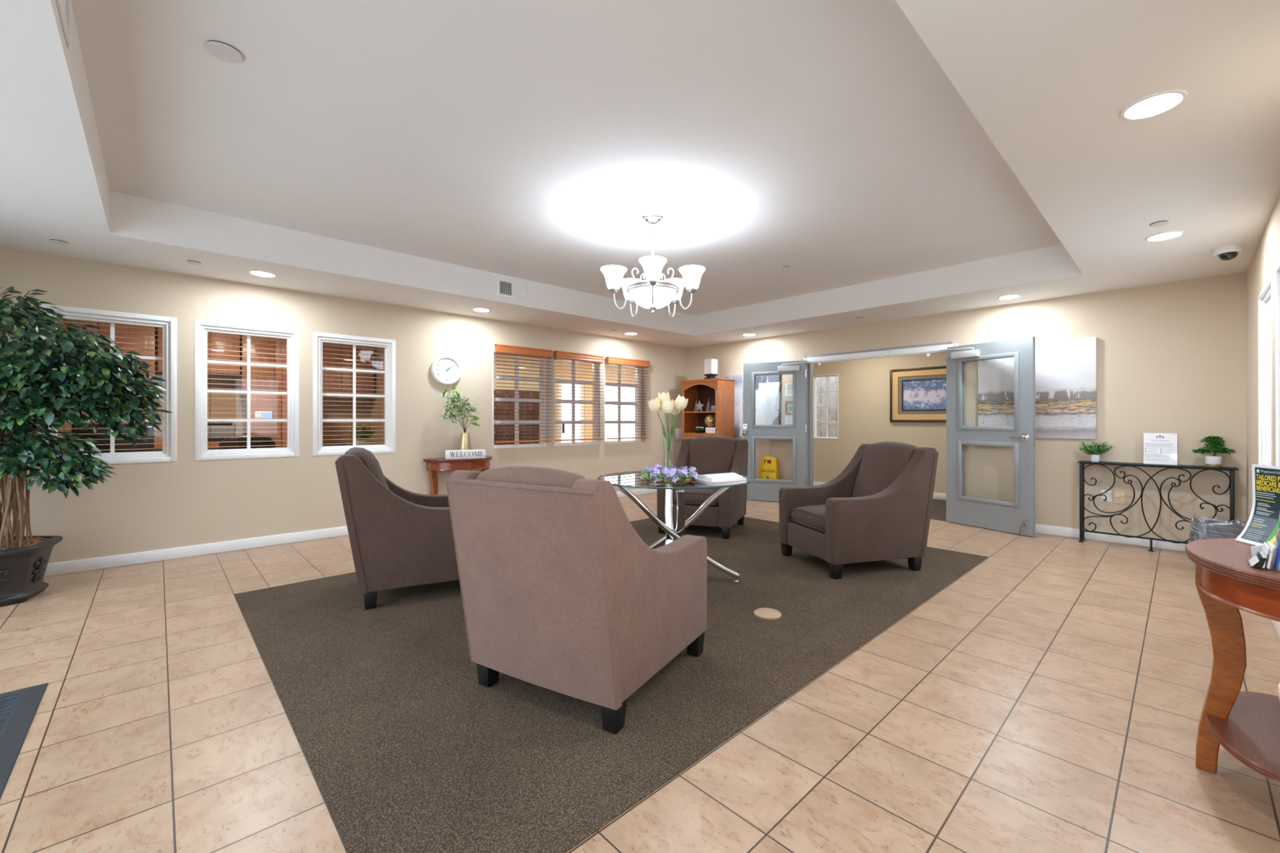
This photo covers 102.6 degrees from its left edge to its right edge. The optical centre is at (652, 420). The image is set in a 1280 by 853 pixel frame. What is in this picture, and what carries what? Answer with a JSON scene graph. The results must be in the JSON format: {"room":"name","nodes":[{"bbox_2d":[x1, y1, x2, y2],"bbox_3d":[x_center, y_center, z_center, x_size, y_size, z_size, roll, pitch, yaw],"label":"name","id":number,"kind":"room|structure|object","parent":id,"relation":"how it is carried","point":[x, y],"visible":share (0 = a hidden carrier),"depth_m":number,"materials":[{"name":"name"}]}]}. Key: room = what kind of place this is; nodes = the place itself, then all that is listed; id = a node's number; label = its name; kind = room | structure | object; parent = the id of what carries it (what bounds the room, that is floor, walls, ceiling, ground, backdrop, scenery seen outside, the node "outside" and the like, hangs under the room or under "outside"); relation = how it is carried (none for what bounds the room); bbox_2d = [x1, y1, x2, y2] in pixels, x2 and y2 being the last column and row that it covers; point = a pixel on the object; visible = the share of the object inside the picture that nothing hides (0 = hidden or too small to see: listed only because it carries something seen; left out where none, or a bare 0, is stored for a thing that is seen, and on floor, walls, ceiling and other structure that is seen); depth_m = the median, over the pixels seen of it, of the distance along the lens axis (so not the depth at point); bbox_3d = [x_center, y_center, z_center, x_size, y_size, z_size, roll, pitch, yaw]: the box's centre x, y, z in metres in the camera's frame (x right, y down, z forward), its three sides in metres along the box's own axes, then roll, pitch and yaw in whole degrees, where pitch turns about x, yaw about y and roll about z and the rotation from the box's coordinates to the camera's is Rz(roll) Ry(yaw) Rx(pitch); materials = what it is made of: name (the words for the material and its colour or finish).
{"room":"care facility","nodes":[
{"label":"care facility","id":0,"kind":"room"},
{"bbox_2d":[57,327,369,446],"bbox_3d":[-5.809,-0.040,6.825,3.720,2.440,0.010,0,0,-44],"label":"wall","id":1,"kind":"structure","parent":0,"point":[218,412],"depth_m":6.99,"materials":[{"name":"beige paint"}]},
{"bbox_2d":[58,319,155,386],"bbox_3d":[-6.416,-0.820,5.950,0.930,0.800,0.402,0,0,-44],"label":"upper cabinet","id":2,"kind":"object","parent":1,"relation":"attached to","point":[100,327],"visible":0.14,"depth_m":6.01,"materials":[{"name":"brown wood"}]},
{"bbox_2d":[157,327,239,376],"bbox_3d":[-5.786,-0.910,6.558,0.780,0.620,0.402,0,0,-44],"label":"upper cabinet","id":3,"kind":"object","parent":1,"relation":"attached to","point":[159,332],"visible":0.23,"depth_m":6.57,"materials":[{"name":"brown wood"}]},
{"bbox_2d":[239,335,286,391],"bbox_3d":[-5.239,-0.795,7.086,0.700,0.850,0.402,0,0,-44],"label":"upper cabinet","id":4,"kind":"object","parent":1,"relation":"attached to","point":[242,340],"visible":0.34,"depth_m":6.88,"materials":[{"name":"brown wood"}]},
{"bbox_2d":[323,342,373,396],"bbox_3d":[-4.664,-0.795,7.641,0.860,0.850,0.402,0,0,-44],"label":"upper cabinet","id":5,"kind":"object","parent":1,"relation":"attached to","point":[361,391],"visible":0.49,"depth_m":7.55,"materials":[{"name":"brown wood"}]},
{"bbox_2d":[0,247,688,564],"bbox_3d":[-2.330,-0.040,6.159,8.080,2.440,0.140,0,0,-44],"label":"wall","id":6,"kind":"structure","parent":0,"point":[186,501],"depth_m":4.94,"materials":[{"name":"beige paint"}]},
{"bbox_2d":[38,303,177,464],"bbox_3d":[-4.373,-0.265,4.154,0.765,1.230,0.099,0,0,-44],"label":"window","id":7,"kind":"structure","parent":6,"relation":"in","point":[168,324],"depth_m":4.31,"materials":[{"name":"white paint"}]},
{"bbox_2d":[57,320,162,451],"bbox_3d":[-4.458,-0.320,4.241,0.761,1.240,0.059,0,0,-44],"label":"blind","id":8,"kind":"object","parent":7,"relation":"attached to","point":[62,321],"visible":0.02,"depth_m":4.31,"materials":[{"name":"brown wood"}]},
{"bbox_2d":[194,319,299,460],"bbox_3d":[-3.743,-0.265,4.762,0.763,1.230,0.099,0,0,-44],"label":"window","id":9,"kind":"structure","parent":6,"relation":"in","point":[202,327],"depth_m":4.76,"materials":[{"name":"white paint"}]},
{"bbox_2d":[207,332,286,449],"bbox_3d":[-3.827,-0.320,4.850,0.759,1.240,0.059,0,0,-44],"label":"blind","id":10,"kind":"object","parent":9,"relation":"attached to","point":[210,334],"visible":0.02,"depth_m":4.82,"materials":[{"name":"brown wood"}]},
{"bbox_2d":[44,488,657,577],"bbox_3d":[-2.226,1.133,6.152,7.940,0.095,0.014,0,0,-44],"label":"baseboard","id":11,"kind":"structure","parent":6,"relation":"attached to","point":[102,562],"depth_m":4.45,"materials":[{"name":"white paint"}]},
{"bbox_2d":[312,331,395,455],"bbox_3d":[-3.111,-0.265,5.372,0.767,1.230,0.099,0,0,-44],"label":"window","id":12,"kind":"structure","parent":6,"relation":"in","point":[318,338],"depth_m":5.38,"materials":[{"name":"white paint"}]},
{"bbox_2d":[322,342,384,446],"bbox_3d":[-3.196,-0.320,5.459,0.763,1.240,0.059,0,0,-44],"label":"blind","id":13,"kind":"object","parent":12,"relation":"attached to","point":[380,349],"visible":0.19,"depth_m":5.47,"materials":[{"name":"brown wood"}]},
{"bbox_2d":[431,355,461,385],"bbox_3d":[-2.390,-0.585,5.969,0.344,0.344,0.048,0,0,-44],"label":"wall clock","id":14,"kind":"object","parent":6,"relation":"attached to","point":[446,370],"visible":1,"depth_m":5.96,"materials":[{"name":"white plastic"}]},
{"bbox_2d":[492,350,546,448],"bbox_3d":[-1.748,-0.265,6.697,0.772,1.230,0.114,0,0,-44],"label":"window","id":15,"kind":"structure","parent":6,"relation":"in","point":[494,376],"depth_m":6.73,"materials":[{"name":"white paint"}]},
{"bbox_2d":[494,343,552,443],"bbox_3d":[-1.653,-0.334,6.652,0.806,1.228,0.064,0,0,-44],"label":"blind","id":16,"kind":"object","parent":15,"relation":"attached to","point":[499,348],"visible":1,"depth_m":6.63,"materials":[{"name":"brown wood"}]},
{"bbox_2d":[554,358,599,445],"bbox_3d":[-1.101,-0.265,7.322,0.775,1.230,0.114,0,0,-44],"label":"window","id":17,"kind":"structure","parent":6,"relation":"in","point":[595,403],"depth_m":7.40,"materials":[{"name":"white paint"}]},
{"bbox_2d":[554,351,604,440],"bbox_3d":[-1.019,-0.334,7.263,0.826,1.228,0.064,0,0,-44],"label":"blind","id":18,"kind":"object","parent":17,"relation":"attached to","point":[557,354],"visible":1,"depth_m":7.22,"materials":[{"name":"brown wood"}]},
{"bbox_2d":[604,361,640,444],"bbox_3d":[-0.482,-0.265,7.919,0.749,1.230,0.114,0,0,-44],"label":"window","id":19,"kind":"structure","parent":6,"relation":"in","point":[637,414],"depth_m":7.98,"materials":[{"name":"white paint"}]},
{"bbox_2d":[605,356,649,439],"bbox_3d":[-0.361,-0.334,7.898,0.846,1.228,0.064,0,0,-44],"label":"blind","id":20,"kind":"object","parent":19,"relation":"attached to","point":[629,362],"visible":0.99,"depth_m":7.88,"materials":[{"name":"brown wood"}]},
{"bbox_2d":[369,346,384,444],"bbox_3d":[-3.455,-0.040,7.137,0.100,2.440,2.830,0,0,-44],"label":"wall office partition","id":21,"kind":"structure","parent":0,"point":[382,437],"depth_m":7.80,"materials":[{"name":"beige paint"}]},
{"bbox_2d":[493,354,539,391],"bbox_3d":[-3.217,-0.040,9.325,3.280,2.440,0.012,0,0,-44],"label":"wall","id":22,"kind":"structure","parent":0,"point":[495,381],"depth_m":9.86,"materials":[{"name":"beige paint"}]},
{"bbox_2d":[493,388,539,444],"bbox_3d":[-2.564,0.130,9.727,1.520,1.400,0.314,0,0,-44],"label":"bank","id":23,"kind":"object","parent":22,"relation":"attached to","point":[531,428],"visible":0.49,"depth_m":9.58,"materials":[{"name":"brown wood"}]},
{"bbox_2d":[555,360,635,443],"bbox_3d":[-3.709,-0.040,8.956,9.980,2.440,0.140,0,0,-44],"label":"wall","id":24,"kind":"structure","parent":0,"point":[588,427],"depth_m":11.09,"materials":[{"name":"paint"}]},
{"bbox_2d":[558,378,584,443],"bbox_3d":[-1.717,0.155,10.830,0.670,2.050,0.130,0,0,-44],"label":"door","id":25,"kind":"structure","parent":24,"relation":"in","point":[581,431],"depth_m":10.99,"materials":[{"name":"white paint"}]},
{"bbox_2d":[0,493,1279,852],"bbox_3d":[-0.421,1.230,5.549,9.980,0.100,9.590,0,0,-44],"label":"floor","id":26,"kind":"structure","parent":0,"point":[1050,697],"depth_m":1.95,"materials":[{"name":"beige tile"}]},
{"bbox_2d":[0,683,48,799],"bbox_3d":[-2.465,1.175,1.401,0.898,0.009,1.640,0,0,-44],"label":"door mat","id":27,"kind":"object","parent":26,"relation":"on","point":[18,708],"visible":1,"depth_m":2.00,"materials":[{"name":"black rubber"}]},
{"bbox_2d":[0,286,172,606],"bbox_3d":[-4.132,0.151,3.324,1.746,2.057,0.804,0,0,2],"label":"potted ficus","id":28,"kind":"object","parent":26,"relation":"on","point":[85,382],"visible":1,"depth_m":3.27,"materials":[{"name":"green plant"}]},
{"bbox_2d":[0,535,62,606],"bbox_3d":[-4.354,0.997,3.324,0.684,0.366,0.701,0,0,-44],"label":"pot","id":29,"kind":"object","parent":28,"relation":"attached to","point":[23,566],"depth_m":3.32,"materials":[{"name":"black ceramic"}]},
{"bbox_2d":[154,447,218,451],"bbox_3d":[-6.052,0.750,6.149,1.730,0.860,0.622,0,0,-44],"label":"base cabinet","id":30,"kind":"object","parent":26,"relation":"on","point":[208,448],"visible":0.02,"depth_m":6.32,"materials":[{"name":"brown wood"}]},
{"bbox_2d":[61,442,219,448],"bbox_3d":[-6.047,0.302,6.144,1.770,0.045,0.635,0,0,-44],"label":"countertop","id":31,"kind":"structure","parent":30,"relation":"on","point":[214,444],"depth_m":6.29,"materials":[{"name":"orange wood"}]},
{"bbox_2d":[207,422,235,443],"bbox_3d":[-5.589,0.130,6.541,0.400,0.300,0.500,0,0,-44],"label":"printer","id":32,"kind":"object","parent":31,"relation":"on","point":[212,424],"visible":0.27,"depth_m":6.46,"materials":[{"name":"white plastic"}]},
{"bbox_2d":[218,435,275,449],"bbox_3d":[-4.603,0.670,5.769,0.566,1.011,0.595,0,0,-44],"label":"office chair","id":33,"kind":"object","parent":26,"relation":"on","point":[239,440],"visible":0.09,"depth_m":5.56,"materials":[{"name":"black plastic"}]},
{"bbox_2d":[242,393,286,447],"bbox_3d":[-5.149,0.410,7.057,0.710,1.540,0.568,0,0,-44],"label":"cabinet","id":34,"kind":"object","parent":26,"relation":"on","point":[260,403],"visible":0.02,"depth_m":6.79,"materials":[{"name":"brown wood"}]},
{"bbox_2d":[422,455,492,494],"bbox_3d":[-2.174,0.807,5.940,0.800,0.745,0.362,0,0,-44],"label":"console table","id":35,"kind":"object","parent":26,"relation":"on","point":[433,465],"visible":0.52,"depth_m":5.79,"materials":[{"name":"brown wood"}]},
{"bbox_2d":[457,432,471,449],"bbox_3d":[-2.188,0.290,5.990,0.172,0.290,0.172,0,0,-44],"label":"vase","id":36,"kind":"object","parent":35,"relation":"on","point":[464,443],"visible":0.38,"depth_m":5.94,"materials":[{"name":"gold metal"}]},
{"bbox_2d":[440,384,480,432],"bbox_3d":[-2.203,0.004,5.931,0.484,0.837,0.165,0,0,-44],"label":"plant","id":37,"kind":"object","parent":36,"relation":"in","point":[451,400],"visible":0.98,"depth_m":5.91,"materials":[{"name":"green plant"}]},
{"bbox_2d":[444,449,485,458],"bbox_3d":[-2.136,0.386,5.872,0.430,0.098,0.031,0,0,-24],"label":"welcome sign","id":38,"kind":"object","parent":35,"relation":"on","point":[454,454],"visible":1,"depth_m":5.86,"materials":[{"name":"white plastic"}]},
{"bbox_2d":[234,516,988,852],"bbox_3d":[0.035,1.171,3.951,4.789,0.018,3.297,0,0,-44],"label":"carpet","id":39,"kind":"object","parent":26,"relation":"on","point":[386,707],"depth_m":2.18,"materials":[{"name":"brown carpet"}]},
{"bbox_2d":[334,447,459,609],"bbox_3d":[-1.667,0.679,3.654,0.979,0.994,0.777,0,0,-28],"label":"armchair","id":40,"kind":"object","parent":39,"relation":"on","point":[399,537],"visible":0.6,"depth_m":3.25,"materials":[{"name":"fabric"}]},
{"bbox_2d":[345,447,389,489],"bbox_3d":[-1.912,0.469,3.526,0.323,0.574,0.536,0,0,-28],"label":"cushion","id":41,"kind":"object","parent":40,"relation":"on","point":[366,456],"depth_m":3.35,"materials":[{"name":"fabric"}]},
{"bbox_2d":[445,466,706,734],"bbox_3d":[-0.294,0.679,2.377,0.777,0.994,0.979,0,0,30],"label":"armchair","id":42,"kind":"object","parent":39,"relation":"on","point":[561,593],"visible":1,"depth_m":2.00,"materials":[{"name":"fabric"}]},
{"bbox_2d":[475,466,586,487],"bbox_3d":[-0.432,0.469,2.138,0.536,0.574,0.323,0,0,30],"label":"cushion","id":43,"kind":"object","parent":42,"relation":"on","point":[529,475],"depth_m":1.99,"materials":[{"name":"fabric"}]},
{"bbox_2d":[596,470,752,582],"bbox_3d":[0.167,0.801,3.830,1.150,0.750,1.150,0,0,-44],"label":"glass table","id":44,"kind":"object","parent":39,"relation":"on","point":[623,480],"visible":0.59,"depth_m":3.76,"materials":[{"name":"clear glass"}]},
{"bbox_2d":[662,434,675,480],"bbox_3d":[0.112,0.254,3.527,0.100,0.345,0.100,0,0,-44],"label":"glass vase","id":45,"kind":"object","parent":44,"relation":"on","point":[674,434],"visible":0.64,"depth_m":3.53,"materials":[{"name":"clear glass"}]},
{"bbox_2d":[648,397,671,479],"bbox_3d":[0.050,0.124,3.533,0.159,0.566,0.085,0,0,-6],"label":"tulip","id":46,"kind":"object","parent":45,"relation":"in","point":[655,406],"visible":0.96,"depth_m":3.51,"materials":[{"name":"beige plant"}]},
{"bbox_2d":[661,398,674,472],"bbox_3d":[0.107,0.128,3.499,0.087,0.556,0.086,0,0,-44],"label":"tulip","id":47,"kind":"object","parent":45,"relation":"in","point":[668,406],"visible":0.92,"depth_m":3.48,"materials":[{"name":"beige plant"}]},
{"bbox_2d":[664,395,688,479],"bbox_3d":[0.164,0.114,3.513,0.166,0.586,0.084,0,0,5],"label":"tulip","id":48,"kind":"object","parent":45,"relation":"in","point":[680,403],"visible":0.94,"depth_m":3.49,"materials":[{"name":"beige plant"}]},
{"bbox_2d":[640,463,698,484],"bbox_3d":[0.117,0.363,3.527,0.414,0.118,0.424,0,0,-4],"label":"flower wreath","id":49,"kind":"object","parent":44,"relation":"on","point":[649,474],"visible":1,"depth_m":3.41,"materials":[{"name":"purple plant"}]},
{"bbox_2d":[657,435,748,538],"bbox_3d":[0.582,0.679,5.646,0.777,0.994,0.979,0,0,21],"label":"armchair","id":50,"kind":"object","parent":39,"relation":"on","point":[707,453],"visible":0.61,"depth_m":5.65,"materials":[{"name":"fabric"}]},
{"bbox_2d":[672,488,718,506],"bbox_3d":[0.539,0.785,5.537,0.534,0.151,0.712,0,0,21],"label":"seat cushion","id":51,"kind":"object","parent":50,"relation":"on","point":[693,497],"depth_m":5.22,"materials":[{"name":"fabric"}]},
{"bbox_2d":[687,435,736,472],"bbox_3d":[0.681,0.469,5.904,0.536,0.574,0.323,0,0,21],"label":"cushion","id":52,"kind":"object","parent":50,"relation":"on","point":[707,453],"depth_m":5.85,"materials":[{"name":"fabric"}]},
{"bbox_2d":[778,441,938,579],"bbox_3d":[1.691,0.679,4.276,0.979,0.994,0.777,0,0,-17],"label":"armchair","id":53,"kind":"object","parent":39,"relation":"on","point":[878,508],"visible":1,"depth_m":4.00,"materials":[{"name":"fabric"}]},
{"bbox_2d":[791,504,825,532],"bbox_3d":[1.578,0.785,4.242,0.712,0.151,0.534,0,0,-17],"label":"seat cushion","id":54,"kind":"object","parent":53,"relation":"on","point":[809,517],"depth_m":4.16,"materials":[{"name":"fabric"}]},
{"bbox_2d":[852,441,918,497],"bbox_3d":[1.955,0.469,4.356,0.323,0.574,0.536,0,0,-17],"label":"cushion","id":55,"kind":"object","parent":53,"relation":"on","point":[880,464],"depth_m":4.30,"materials":[{"name":"fabric"}]},
{"bbox_2d":[680,377,734,439],"bbox_3d":[0.877,0.265,8.257,0.449,1.830,0.789,0,0,-44],"label":"bookcase","id":56,"kind":"object","parent":26,"relation":"on","point":[720,392],"visible":0.44,"depth_m":8.14,"materials":[{"name":"orange wood"}]},
{"bbox_2d":[704,358,717,378],"bbox_3d":[0.938,-0.812,8.187,0.156,0.325,0.156,0,0,-44],"label":"table lamp","id":57,"kind":"object","parent":56,"relation":"on","point":[710,365],"visible":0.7,"depth_m":8.13,"materials":[{"name":"white plastic"}]},
{"bbox_2d":[759,456,778,479],"bbox_3d":[1.729,0.858,7.615,0.300,0.645,0.147,0,0,34],"label":"caution sign","id":58,"kind":"object","parent":26,"relation":"on","point":[768,464],"visible":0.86,"depth_m":7.58,"materials":[{"name":"yellow plastic"}]},
{"bbox_2d":[1077,460,1238,551],"bbox_3d":[4.550,0.788,4.667,0.180,0.783,1.027,0,0,-44],"label":"console table","id":59,"kind":"object","parent":26,"relation":"on","point":[1231,487],"visible":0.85,"depth_m":4.64,"materials":[{"name":"black metal"}]},
{"bbox_2d":[1078,440,1115,462],"bbox_3d":[4.284,0.297,4.950,0.260,0.200,0.287,0,0,-44],"label":"potted plant","id":60,"kind":"object","parent":59,"relation":"on","point":[1095,456],"visible":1,"depth_m":4.93,"materials":[{"name":"green plant"}]},
{"bbox_2d":[1143,432,1177,465],"bbox_3d":[4.591,0.255,4.635,0.105,0.285,0.222,0,0,-44],"label":"sign","id":61,"kind":"object","parent":59,"relation":"on","point":[1158,448],"visible":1,"depth_m":4.63,"materials":[{"name":"white paper"}]},
{"bbox_2d":[1191,435,1237,466],"bbox_3d":[4.801,0.263,4.388,0.160,0.267,0.272,0,0,-40],"label":"potted plant","id":62,"kind":"object","parent":59,"relation":"on","point":[1212,460],"visible":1,"depth_m":4.37,"materials":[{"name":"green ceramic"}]},
{"bbox_2d":[1189,515,1246,542],"bbox_3d":[4.316,0.965,3.908,0.262,0.430,0.310,0,0,-44],"label":"waste bin","id":63,"kind":"object","parent":26,"relation":"on","point":[1202,529],"visible":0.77,"depth_m":3.88,"materials":[{"name":"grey plastic"}]},
{"bbox_2d":[1184,538,1279,784],"bbox_3d":[1.970,0.807,1.645,0.800,0.745,0.362,0,0,-44],"label":"round table","id":64,"kind":"object","parent":26,"relation":"on","point":[1246,724],"visible":0.95,"depth_m":1.67,"materials":[{"name":"brown wood"}]},
{"bbox_2d":[1204,691,1279,784],"bbox_3d":[1.941,1.000,1.675,0.660,0.027,0.185,0,0,-44],"label":"shelf","id":65,"kind":"object","parent":64,"relation":"attached to","point":[1251,732],"depth_m":1.63,"materials":[{"name":"brown wood"}]},
{"bbox_3d":[2.158,0.361,1.726,0.272,0.144,0.260,0,0,-44],"label":"brochure holder","id":66,"kind":"object","parent":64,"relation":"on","visible":0},
{"bbox_2d":[1235,464,1279,550],"bbox_3d":[2.100,0.293,1.740,0.050,0.274,0.205,0,0,13],"label":"flyer","id":67,"kind":"object","parent":66,"relation":"in","point":[1262,526],"visible":1,"depth_m":1.78,"materials":[{"name":"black paper"}]},
{"bbox_2d":[1244,491,1275,540],"bbox_3d":[2.115,0.333,1.787,0.038,0.161,0.074,0,0,13],"label":"print","id":68,"kind":"object","parent":67,"relation":"attached to","point":[1260,525],"depth_m":1.79},
{"bbox_3d":[1.838,0.382,1.506,0.107,0.102,0.115,0,0,-44],"label":"holder","id":69,"kind":"object","parent":64,"relation":"on","visible":0},
{"bbox_2d":[1271,522,1279,569],"bbox_3d":[1.841,0.338,1.502,0.094,0.184,0.026,0,0,-44],"label":"leaflet","id":70,"kind":"object","parent":69,"relation":"in","point":[1276,558],"visible":1,"depth_m":1.50,"materials":[{"name":"paper"}]},
{"bbox_3d":[-3.339,0.765,6.088,1.090,0.830,0.540,0,0,-44],"label":"credenza","id":71,"kind":"object","parent":26,"relation":"on","visible":0},
{"bbox_2d":[350,423,376,445],"bbox_3d":[-3.404,0.193,6.008,0.315,0.314,0.300,0,0,18],"label":"potted plant","id":72,"kind":"object","parent":71,"relation":"on","point":[362,428],"visible":0.64,"depth_m":5.98,"materials":[{"name":"green plant"}]},
{"bbox_3d":[-4.545,0.805,4.925,1.800,0.750,0.700,0,0,-44],"label":"office desk","id":73,"kind":"object","parent":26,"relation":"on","visible":0},
{"bbox_2d":[71,423,154,453],"bbox_3d":[-4.889,0.230,4.663,0.160,0.400,0.520,0,0,38],"label":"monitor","id":74,"kind":"object","parent":73,"relation":"on","point":[77,430],"visible":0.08,"depth_m":4.63,"materials":[{"name":"black plastic"}]},
{"bbox_2d":[0,0,1279,347],"bbox_3d":[-0.026,-1.458,3.873,7.940,0.395,6.350,0,0,-44],"label":"ceiling","id":75,"kind":"structure","parent":0,"point":[1049,82],"depth_m":2.72,"materials":[{"name":"white paint"}]},
{"bbox_2d":[55,0,71,48],"bbox_3d":[-1.950,-1.415,1.697,0.010,0.190,0.350,0,0,-44],"label":"ceiling vent","id":76,"kind":"object","parent":75,"relation":"in","point":[64,6],"visible":1,"depth_m":1.74,"materials":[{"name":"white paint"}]},
{"bbox_2d":[204,40,243,62],"bbox_3d":[-1.798,-1.548,2.156,0.124,0.013,0.124,0,0,-44],"label":"ceiling speaker","id":77,"kind":"object","parent":75,"relation":"attached to","point":[222,51],"visible":1,"depth_m":2.15},
{"bbox_2d":[497,277,526,301],"bbox_3d":[-1.512,-1.415,5.538,0.345,0.190,0.010,0,0,-44],"label":"ceiling vent","id":78,"kind":"object","parent":75,"relation":"in","point":[505,288],"visible":1,"depth_m":5.53,"materials":[{"name":"white metal"}]},
{"bbox_2d":[600,211,705,317],"bbox_3d":[0.006,-1.183,3.868,0.777,0.745,0.749,0,0,0],"label":"chandelier","id":79,"kind":"object","parent":75,"relation":"hanging from","point":[652,293],"visible":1,"depth_m":3.77,"materials":[{"name":"white glass"}]},
{"bbox_2d":[1120,88,1187,119],"bbox_3d":[1.999,-1.256,2.047,0.194,0.007,0.194,0,0,-44],"label":"recessed light","id":80,"kind":"object","parent":75,"relation":"in","point":[1158,103],"visible":1,"depth_m":2.04,"materials":[{"name":"white plastic"}]},
{"bbox_2d":[1144,230,1184,241],"bbox_3d":[3.492,-1.256,3.495,0.194,0.007,0.194,0,0,-44],"label":"recessed light","id":81,"kind":"object","parent":75,"relation":"in","point":[1170,234],"visible":1,"depth_m":3.49,"materials":[{"name":"white plastic"}]},
{"bbox_2d":[1213,244,1243,260],"bbox_3d":[4.200,-1.215,3.741,0.148,0.090,0.148,0,0,-44],"label":"dome camera","id":82,"kind":"object","parent":75,"relation":"attached to","point":[1229,252],"visible":1,"depth_m":3.71,"materials":[{"name":"white plastic"}]},
{"bbox_2d":[813,351,946,493],"bbox_3d":[3.112,-0.040,8.972,0.140,2.440,9.610,0,0,-44],"label":"wall","id":83,"kind":"structure","parent":0,"point":[864,384],"depth_m":8.41,"materials":[{"name":"beige paint"}]},
{"bbox_2d":[813,373,838,439],"bbox_3d":[3.055,-0.240,8.986,0.084,1.120,0.480,0,0,-44],"label":"window","id":84,"kind":"structure","parent":83,"relation":"in","point":[815,392],"depth_m":9.02,"materials":[{"name":"white paint"}]},
{"bbox_2d":[889,365,946,422],"bbox_3d":[4.130,-0.390,7.785,0.045,0.830,1.000,0,0,-44],"label":"framed picture","id":85,"kind":"object","parent":83,"relation":"attached to","point":[916,394],"visible":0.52,"depth_m":7.84,"materials":[{"name":"brown metal"}]},
{"bbox_2d":[902,378,946,409],"bbox_3d":[4.140,-0.390,7.795,0.008,0.450,0.620,0,0,-44],"label":"print","id":86,"kind":"object","parent":85,"relation":"attached to","point":[917,393],"depth_m":7.79},
{"bbox_2d":[688,271,1246,542],"bbox_3d":[2.881,-0.040,6.678,0.140,2.440,6.630,0,0,-44],"label":"wall","id":87,"kind":"structure","parent":0,"point":[1171,357],"depth_m":4.91,"materials":[{"name":"beige paint"}]},
{"bbox_2d":[724,374,780,436],"bbox_3d":[1.540,-0.235,7.939,0.034,0.970,1.002,0,0,-44],"label":"canvas painting","id":88,"kind":"object","parent":87,"relation":"attached to","point":[767,388],"visible":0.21,"depth_m":7.77},
{"bbox_2d":[741,360,813,502],"bbox_3d":[1.821,0.162,7.399,1.061,2.020,0.111,0,0,25],"label":"door","id":89,"kind":"structure","parent":87,"relation":"in","point":[760,489],"depth_m":7.42,"materials":[{"name":"grey paint"}]},
{"bbox_2d":[803,342,952,522],"bbox_3d":[2.876,0.133,6.681,0.162,2.095,1.900,0,0,-44],"label":"trim","id":90,"kind":"structure","parent":87,"relation":"attached to","point":[809,366],"depth_m":7.31,"materials":[{"name":"grey paint"}]},
{"bbox_2d":[804,343,958,366],"bbox_3d":[2.854,-0.823,6.600,0.067,0.126,1.935,0,0,-44],"label":"door coordinator","id":91,"kind":"structure","parent":87,"relation":"in","point":[928,350],"depth_m":6.50,"materials":[{"name":"white metal"}]},
{"bbox_2d":[937,336,1035,537],"bbox_3d":[3.593,0.162,5.629,0.122,2.020,1.050,0,0,-27],"label":"door","id":92,"kind":"structure","parent":87,"relation":"in","point":[1017,517],"depth_m":5.45,"materials":[{"name":"grey paint"}]},
{"bbox_2d":[977,337,1096,439],"bbox_3d":[4.005,-0.318,5.385,0.034,1.000,1.001,0,0,-44],"label":"canvas painting","id":93,"kind":"object","parent":87,"relation":"attached to","point":[1065,370],"visible":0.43,"depth_m":5.25},
{"bbox_2d":[1035,524,1186,551],"bbox_3d":[2.830,1.133,6.619,0.014,0.095,6.336,0,0,-44],"label":"baseboard","id":94,"kind":"structure","parent":87,"relation":"attached to","point":[1041,529],"depth_m":4.96,"materials":[{"name":"white paint"}]},
{"bbox_2d":[1246,193,1279,523],"bbox_3d":[2.176,-0.040,1.489,8.080,2.440,0.140,0,0,-44],"label":"wall","id":95,"kind":"structure","parent":0,"point":[1266,256],"depth_m":3.73,"materials":[{"name":"beige paint"}]},
{"bbox_2d":[1257,273,1272,466],"bbox_3d":[4.034,-0.265,3.308,0.800,1.230,0.109,0,0,-44],"label":"window","id":96,"kind":"structure","parent":95,"relation":"in","point":[1265,296],"depth_m":3.56,"materials":[{"name":"white paint"}]},
{"bbox_2d":[1275,260,1279,466],"bbox_3d":[3.336,-0.265,2.635,0.800,1.230,0.109,0,0,-44],"label":"window","id":97,"kind":"structure","parent":95,"relation":"in","point":[1277,267],"depth_m":2.92,"materials":[{"name":"white paint"}]},
{"label":"outside","id":98,"kind":"structure","parent":0,"visible":0},
{"bbox_2d":[561,436,635,442],"bbox_3d":[0.000,1.390,0.000,60.000,0.180,60.000,0,0,-44],"label":"ground","id":99,"kind":"structure","parent":98,"point":[606,439],"depth_m":33.56,"materials":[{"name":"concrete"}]},
{"bbox_2d":[816,376,837,437],"bbox_3d":[3.639,-0.360,9.765,0.200,3.320,4.000,0,0,-44],"label":"stone wall","id":100,"kind":"structure","parent":99,"relation":"on","point":[832,380],"depth_m":9.88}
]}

